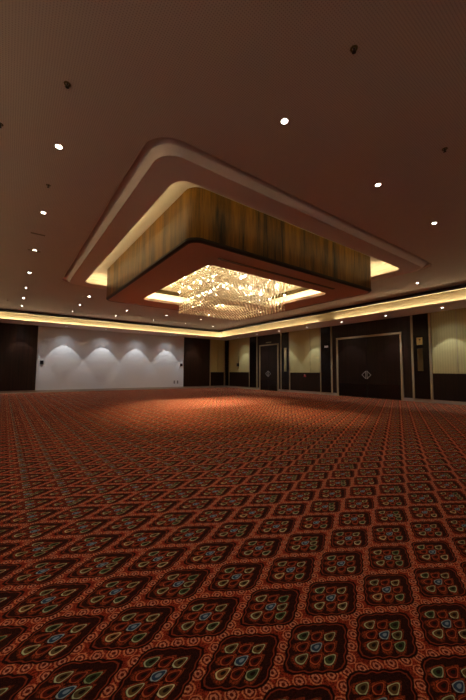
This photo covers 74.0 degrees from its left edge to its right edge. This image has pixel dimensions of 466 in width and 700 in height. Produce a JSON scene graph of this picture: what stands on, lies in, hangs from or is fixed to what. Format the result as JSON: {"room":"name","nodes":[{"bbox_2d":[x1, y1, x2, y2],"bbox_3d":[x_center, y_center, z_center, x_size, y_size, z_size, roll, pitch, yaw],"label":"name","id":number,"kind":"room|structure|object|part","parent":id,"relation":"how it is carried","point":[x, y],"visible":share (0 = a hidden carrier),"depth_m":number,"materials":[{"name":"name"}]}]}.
{"room":"hotel ballroom","nodes":[
{"label":"hotel ballroom","id":0,"kind":"room"},
{"bbox_2d":[35,326,183,389],"bbox_3d":[-7.724,0.234,19.518,17.965,4.600,0.150,3,-5,-36],"label":"wall","id":1,"kind":"structure","parent":0,"point":[72,358],"depth_m":19.24,"materials":[{"name":"white paint"}]},
{"bbox_2d":[0,323,37,390],"bbox_3d":[-12.809,0.314,15.666,4.850,3.570,0.050,3,-5,-36],"label":"wood wall panel","id":2,"kind":"object","parent":1,"relation":"attached to","point":[18,342],"visible":1,"depth_m":16.57,"materials":[{"name":"brown wood"}]},
{"bbox_2d":[0,385,225,393],"bbox_3d":[-7.684,2.458,19.286,17.665,0.130,0.035,3,-5,-36],"label":"baseboard","id":3,"kind":"structure","parent":1,"relation":"attached to","point":[104,389],"depth_m":19.00,"materials":[{"name":"brown wood"}]},
{"bbox_2d":[183,337,209,386],"bbox_3d":[-2.679,0.903,23.044,2.180,3.570,0.050,3,-5,-36],"label":"wood wall panel","id":4,"kind":"object","parent":1,"relation":"attached to","point":[196,350],"visible":1,"depth_m":22.99,"materials":[{"name":"brown wood"}]},
{"bbox_2d":[209,339,210,385],"bbox_3d":[-1.750,0.956,23.711,0.070,3.570,0.065,3,-5,-36],"label":"metal trim strip","id":5,"kind":"object","parent":1,"relation":"attached to","point":[210,339],"visible":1,"depth_m":23.67,"materials":[{"name":"brown metal"}]},
{"bbox_2d":[211,339,223,385],"bbox_3d":[-1.222,0.987,24.105,1.230,3.570,0.050,3,-5,-36],"label":"wall panel","id":6,"kind":"object","parent":1,"relation":"attached to","point":[217,346],"visible":0.88,"depth_m":24.09,"materials":[{"name":"brown wood"}]},
{"bbox_2d":[224,340,224,385],"bbox_3d":[-0.685,1.018,24.487,0.070,3.570,0.065,3,-5,-36],"label":"metal trim strip","id":7,"kind":"object","parent":1,"relation":"attached to","point":[224,340],"visible":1,"depth_m":24.46,"materials":[{"name":"brown metal"}]},
{"bbox_2d":[225,340,225,384],"bbox_3d":[-0.614,1.023,24.547,0.075,3.570,0.050,3,-5,-36],"label":"wood strip","id":8,"kind":"object","parent":1,"relation":"attached to","point":[225,340],"visible":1,"depth_m":24.53,"materials":[{"name":"black paint"}]},
{"bbox_2d":[0,387,465,699],"bbox_3d":[-0.079,1.884,8.890,17.965,0.100,26.120,3,-5,-36],"label":"floor","id":9,"kind":"structure","parent":0,"point":[215,543],"depth_m":2.10,"materials":[{"name":"carpet"}]},
{"bbox_2d":[0,0,465,329],"bbox_3d":[-0.053,-2.255,9.184,13.265,0.001,21.420,3,-5,-36],"label":"ceiling","id":10,"kind":"structure","parent":0,"point":[219,78],"depth_m":3.49,"materials":[{"name":"paint"}]},
{"bbox_2d":[54,144,62,149],"bbox_3d":[-2.258,-2.632,4.007,0.099,0.010,0.099,3,-5,-36],"label":"recessed light","id":11,"kind":"object","parent":10,"relation":"in","point":[58,146],"visible":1,"depth_m":4.00,"materials":[{"name":"white glass"}]},
{"bbox_2d":[64,81,70,88],"bbox_3d":[-1.679,-2.677,3.131,0.068,0.038,0.068,3,-5,-36],"label":"sprinkler head","id":12,"kind":"object","parent":10,"relation":"attached to","point":[66,83],"visible":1,"depth_m":3.12},
{"bbox_2d":[0,284,465,331],"bbox_3d":[-0.053,-2.196,9.180,13.425,0.140,21.580,3,-5,-36],"label":"trim","id":13,"kind":"structure","parent":10,"relation":"attached to","point":[463,286],"depth_m":15.25,"materials":[{"name":"cream painted plaster"}]},
{"bbox_2d":[62,137,430,289],"bbox_3d":[-0.070,-2.250,9.220,7.970,0.146,7.970,3,-5,-36],"label":"trim","id":14,"kind":"structure","parent":10,"relation":"attached to","point":[161,162],"depth_m":5.29,"materials":[{"name":"paint"}]},
{"bbox_2d":[86,181,397,284],"bbox_3d":[-0.069,-2.370,9.229,7.400,0.345,7.400,3,-5,-36],"label":"trim","id":15,"kind":"structure","parent":14,"relation":"attached to","point":[175,190],"depth_m":7.17,"materials":[{"name":"paint"}]},
{"bbox_2d":[106,187,371,318],"bbox_3d":[-0.071,-2.054,9.207,5.730,0.969,5.730,3,-5,-36],"label":"ceiling box","id":16,"kind":"object","parent":15,"relation":"hanging from","point":[203,227],"visible":0.77,"depth_m":6.69,"materials":[{"name":"brown wood"}]},
{"bbox_2d":[170,265,293,320],"bbox_3d":[-0.073,-1.739,9.184,3.000,1.301,3.000,3,-5,-36],"label":"chandelier","id":17,"kind":"object","parent":16,"relation":"hanging from","point":[213,286],"visible":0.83,"depth_m":8.71,"materials":[{"name":"glass"}]},
{"bbox_3d":[-0.069,-2.365,9.229,3.000,0.045,3.000,3,-5,-36],"label":"canopy plate","id":18,"kind":"part","parent":17,"relation":"part of","materials":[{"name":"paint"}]},
{"bbox_3d":[-0.074,-1.610,9.175,5.730,0.070,5.730,3,-5,-36],"label":"edge trim","id":19,"kind":"part","parent":16,"relation":"part of","materials":[{"name":"wood"}]},
{"bbox_2d":[280,118,288,124],"bbox_3d":[0.595,-2.644,3.577,0.099,0.010,0.099,3,-5,-36],"label":"recessed light","id":20,"kind":"object","parent":10,"relation":"in","point":[283,121],"visible":1,"depth_m":3.58,"materials":[{"name":"white glass"}]},
{"bbox_2d":[350,45,357,53],"bbox_3d":[1.085,-2.685,2.772,0.068,0.038,0.068,3,-5,-36],"label":"sprinkler head","id":21,"kind":"object","parent":10,"relation":"attached to","point":[354,50],"visible":1,"depth_m":2.77},
{"bbox_2d":[0,288,465,336],"bbox_3d":[-0.053,-2.221,9.182,15.185,0.708,23.340,3,-5,-36],"label":"trim","id":22,"kind":"structure","parent":0,"point":[459,294],"depth_m":16.10,"materials":[{"name":"beige paint"}]},
{"bbox_2d":[258,313,435,399],"bbox_3d":[7.128,-0.042,14.295,0.150,4.600,25.820,3,-5,-36],"label":"wall","id":23,"kind":"structure","parent":0,"point":[398,324],"depth_m":14.76,"materials":[{"name":"brown wood"}]},
{"bbox_2d":[226,340,228,385],"bbox_3d":[-0.423,1.014,24.403,0.055,3.570,0.390,3,-5,-36],"label":"pilaster","id":24,"kind":"object","parent":23,"relation":"attached to","point":[227,341],"visible":1,"depth_m":24.37,"materials":[{"name":"black paint"}]},
{"bbox_2d":[229,340,229,374],"bbox_3d":[-0.287,1.001,24.211,0.065,3.570,0.060,3,-5,-36],"label":"metal trim strip","id":25,"kind":"object","parent":23,"relation":"attached to","point":[229,340],"visible":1,"depth_m":24.21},
{"bbox_2d":[0,299,465,339],"bbox_3d":[-0.055,-1.874,9.157,17.665,0.035,25.820,3,-5,-36],"label":"trim","id":26,"kind":"structure","parent":23,"relation":"attached to","point":[456,304],"depth_m":16.14,"materials":[{"name":"paint"}]},
{"bbox_2d":[229,337,248,386],"bbox_3d":[0.456,0.934,23.208,0.050,3.570,2.400,3,-5,-36],"label":"wall panel","id":27,"kind":"object","parent":23,"relation":"attached to","point":[239,348],"visible":0.95,"depth_m":23.11,"materials":[{"name":"brown wood"}]},
{"bbox_2d":[249,337,249,386],"bbox_3d":[1.187,0.867,22.197,0.065,3.570,0.060,3,-5,-36],"label":"metal trim strip","id":28,"kind":"object","parent":23,"relation":"attached to","point":[249,337],"visible":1,"depth_m":22.16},
{"bbox_2d":[250,336,255,387],"bbox_3d":[1.429,0.846,21.873,0.055,3.570,0.730,3,-5,-36],"label":"pilaster","id":29,"kind":"object","parent":23,"relation":"attached to","point":[252,339],"visible":0.97,"depth_m":21.85,"materials":[{"name":"black paint"}]},
{"bbox_2d":[256,336,257,387],"bbox_3d":[1.671,0.823,21.536,0.065,3.570,0.060,3,-5,-36],"label":"metal trim strip","id":30,"kind":"object","parent":23,"relation":"attached to","point":[256,336],"visible":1,"depth_m":21.53,"materials":[{"name":"brown metal"}]},
{"bbox_2d":[259,343,278,390],"bbox_3d":[2.360,1.147,20.529,0.106,3.050,1.820,3,-5,-36],"label":"door","id":31,"kind":"structure","parent":23,"relation":"in","point":[269,353],"depth_m":20.48,"materials":[{"name":"brown wood"}]},
{"bbox_3d":[2.110,2.342,20.788,0.004,0.620,0.771,3,-5,-36],"label":"kick plate","id":32,"kind":"part","parent":31,"relation":"part of","materials":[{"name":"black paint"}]},
{"bbox_3d":[2.605,2.297,20.112,0.004,0.620,0.771,3,-5,-36],"label":"kick plate","id":33,"kind":"part","parent":31,"relation":"part of","materials":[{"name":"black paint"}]},
{"bbox_2d":[280,333,281,388],"bbox_3d":[3.063,0.697,19.635,0.065,3.570,0.060,3,-5,-36],"label":"metal trim strip","id":34,"kind":"object","parent":23,"relation":"attached to","point":[280,333],"visible":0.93,"depth_m":19.68,"materials":[{"name":"brown metal"}]},
{"bbox_2d":[281,332,288,389],"bbox_3d":[3.282,0.678,19.343,0.055,3.570,0.650,3,-5,-36],"label":"pilaster","id":35,"kind":"object","parent":23,"relation":"attached to","point":[284,336],"visible":0.88,"depth_m":19.33,"materials":[{"name":"black paint"}]},
{"bbox_2d":[284,348,286,370],"bbox_3d":[3.265,0.605,19.299,0.030,1.470,0.210,3,-5,-36],"label":"sconce plate","id":36,"kind":"object","parent":35,"relation":"attached to","point":[285,349],"visible":1,"depth_m":19.26,"materials":[{"name":"brown metal"}]},
{"bbox_2d":[289,332,290,389],"bbox_3d":[3.494,0.658,19.047,0.065,3.570,0.060,3,-5,-36],"label":"metal trim strip","id":37,"kind":"object","parent":23,"relation":"attached to","point":[289,332],"visible":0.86,"depth_m":19.01,"materials":[{"name":"brown metal"}]},
{"bbox_2d":[290,328,319,391],"bbox_3d":[4.187,0.596,18.112,0.050,3.570,2.230,3,-5,-36],"label":"wall panel","id":38,"kind":"object","parent":23,"relation":"attached to","point":[304,344],"visible":1,"depth_m":18.03,"materials":[{"name":"brown wood"}]},
{"bbox_2d":[319,328,320,391],"bbox_3d":[4.868,0.534,17.169,0.065,3.570,0.060,3,-5,-36],"label":"metal trim strip","id":39,"kind":"object","parent":23,"relation":"attached to","point":[319,328],"visible":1,"depth_m":17.15,"materials":[{"name":"brown metal"}]},
{"bbox_2d":[321,326,330,392],"bbox_3d":[5.084,0.515,16.881,0.055,3.570,0.640,3,-5,-36],"label":"pilaster","id":40,"kind":"object","parent":23,"relation":"attached to","point":[325,331],"visible":0.99,"depth_m":16.86,"materials":[{"name":"black paint"}]},
{"bbox_2d":[330,326,332,392],"bbox_3d":[5.293,0.495,16.589,0.065,3.570,0.060,3,-5,-36],"label":"metal trim strip","id":41,"kind":"object","parent":23,"relation":"attached to","point":[330,326],"visible":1,"depth_m":16.55,"materials":[{"name":"brown metal"}]},
{"bbox_2d":[226,386,465,404],"bbox_3d":[7.050,2.182,14.068,0.035,0.130,25.785,3,-5,-36],"label":"baseboard","id":42,"kind":"structure","parent":23,"relation":"attached to","point":[297,391],"depth_m":13.40,"materials":[{"name":"beige dark wood"}]},
{"bbox_2d":[336,332,403,400],"bbox_3d":[6.456,0.791,14.933,0.106,3.020,3.370,3,-5,-36],"label":"door","id":43,"kind":"structure","parent":23,"relation":"in","point":[370,366],"depth_m":14.74,"materials":[{"name":"brown wood"}]},
{"bbox_3d":[5.984,1.991,15.496,0.004,0.620,1.526,3,-5,-36],"label":"kick plate","id":44,"kind":"part","parent":43,"relation":"part of","materials":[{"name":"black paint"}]},
{"bbox_3d":[6.924,1.906,14.212,0.004,0.620,1.526,3,-5,-36],"label":"kick plate","id":45,"kind":"part","parent":43,"relation":"part of","materials":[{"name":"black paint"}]},
{"bbox_2d":[410,315,414,397],"bbox_3d":[7.717,0.276,13.278,0.065,3.570,0.080,3,-5,-36],"label":"metal trim strip","id":46,"kind":"object","parent":23,"relation":"attached to","point":[411,322],"visible":1,"depth_m":13.26,"materials":[{"name":"brown metal"}]},
{"bbox_2d":[412,313,430,398],"bbox_3d":[7.927,0.257,12.998,0.055,3.570,0.600,3,-5,-36],"label":"pilaster","id":47,"kind":"object","parent":23,"relation":"attached to","point":[420,321],"visible":1,"depth_m":12.95,"materials":[{"name":"black paint"}]},
{"bbox_2d":[417,337,422,344],"bbox_3d":[7.872,-0.371,13.049,0.034,0.310,0.220,3,-5,-36],"label":"brass plaque","id":48,"kind":"object","parent":47,"relation":"attached to","point":[419,340],"visible":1,"depth_m":13.03,"materials":[{"name":"brown metal"}]},
{"bbox_2d":[417,349,423,370],"bbox_3d":[7.873,0.417,12.991,0.025,0.930,0.210,3,-5,-36],"label":"sconce plate","id":49,"kind":"object","parent":47,"relation":"attached to","point":[419,351],"visible":1,"depth_m":12.98,"materials":[{"name":"brown metal"}]},
{"bbox_2d":[428,313,433,399],"bbox_3d":[8.130,0.238,12.714,0.065,3.570,0.080,3,-5,-36],"label":"metal trim strip","id":50,"kind":"object","parent":23,"relation":"attached to","point":[429,315],"visible":1,"depth_m":12.69,"materials":[{"name":"brown metal"}]},
{"bbox_2d":[431,308,465,401],"bbox_3d":[8.849,0.174,11.742,0.054,3.570,2.300,3,-5,-36],"label":"wall panel","id":51,"kind":"object","parent":23,"relation":"attached to","point":[448,327],"visible":1,"depth_m":12.16,"materials":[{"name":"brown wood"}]}
]}

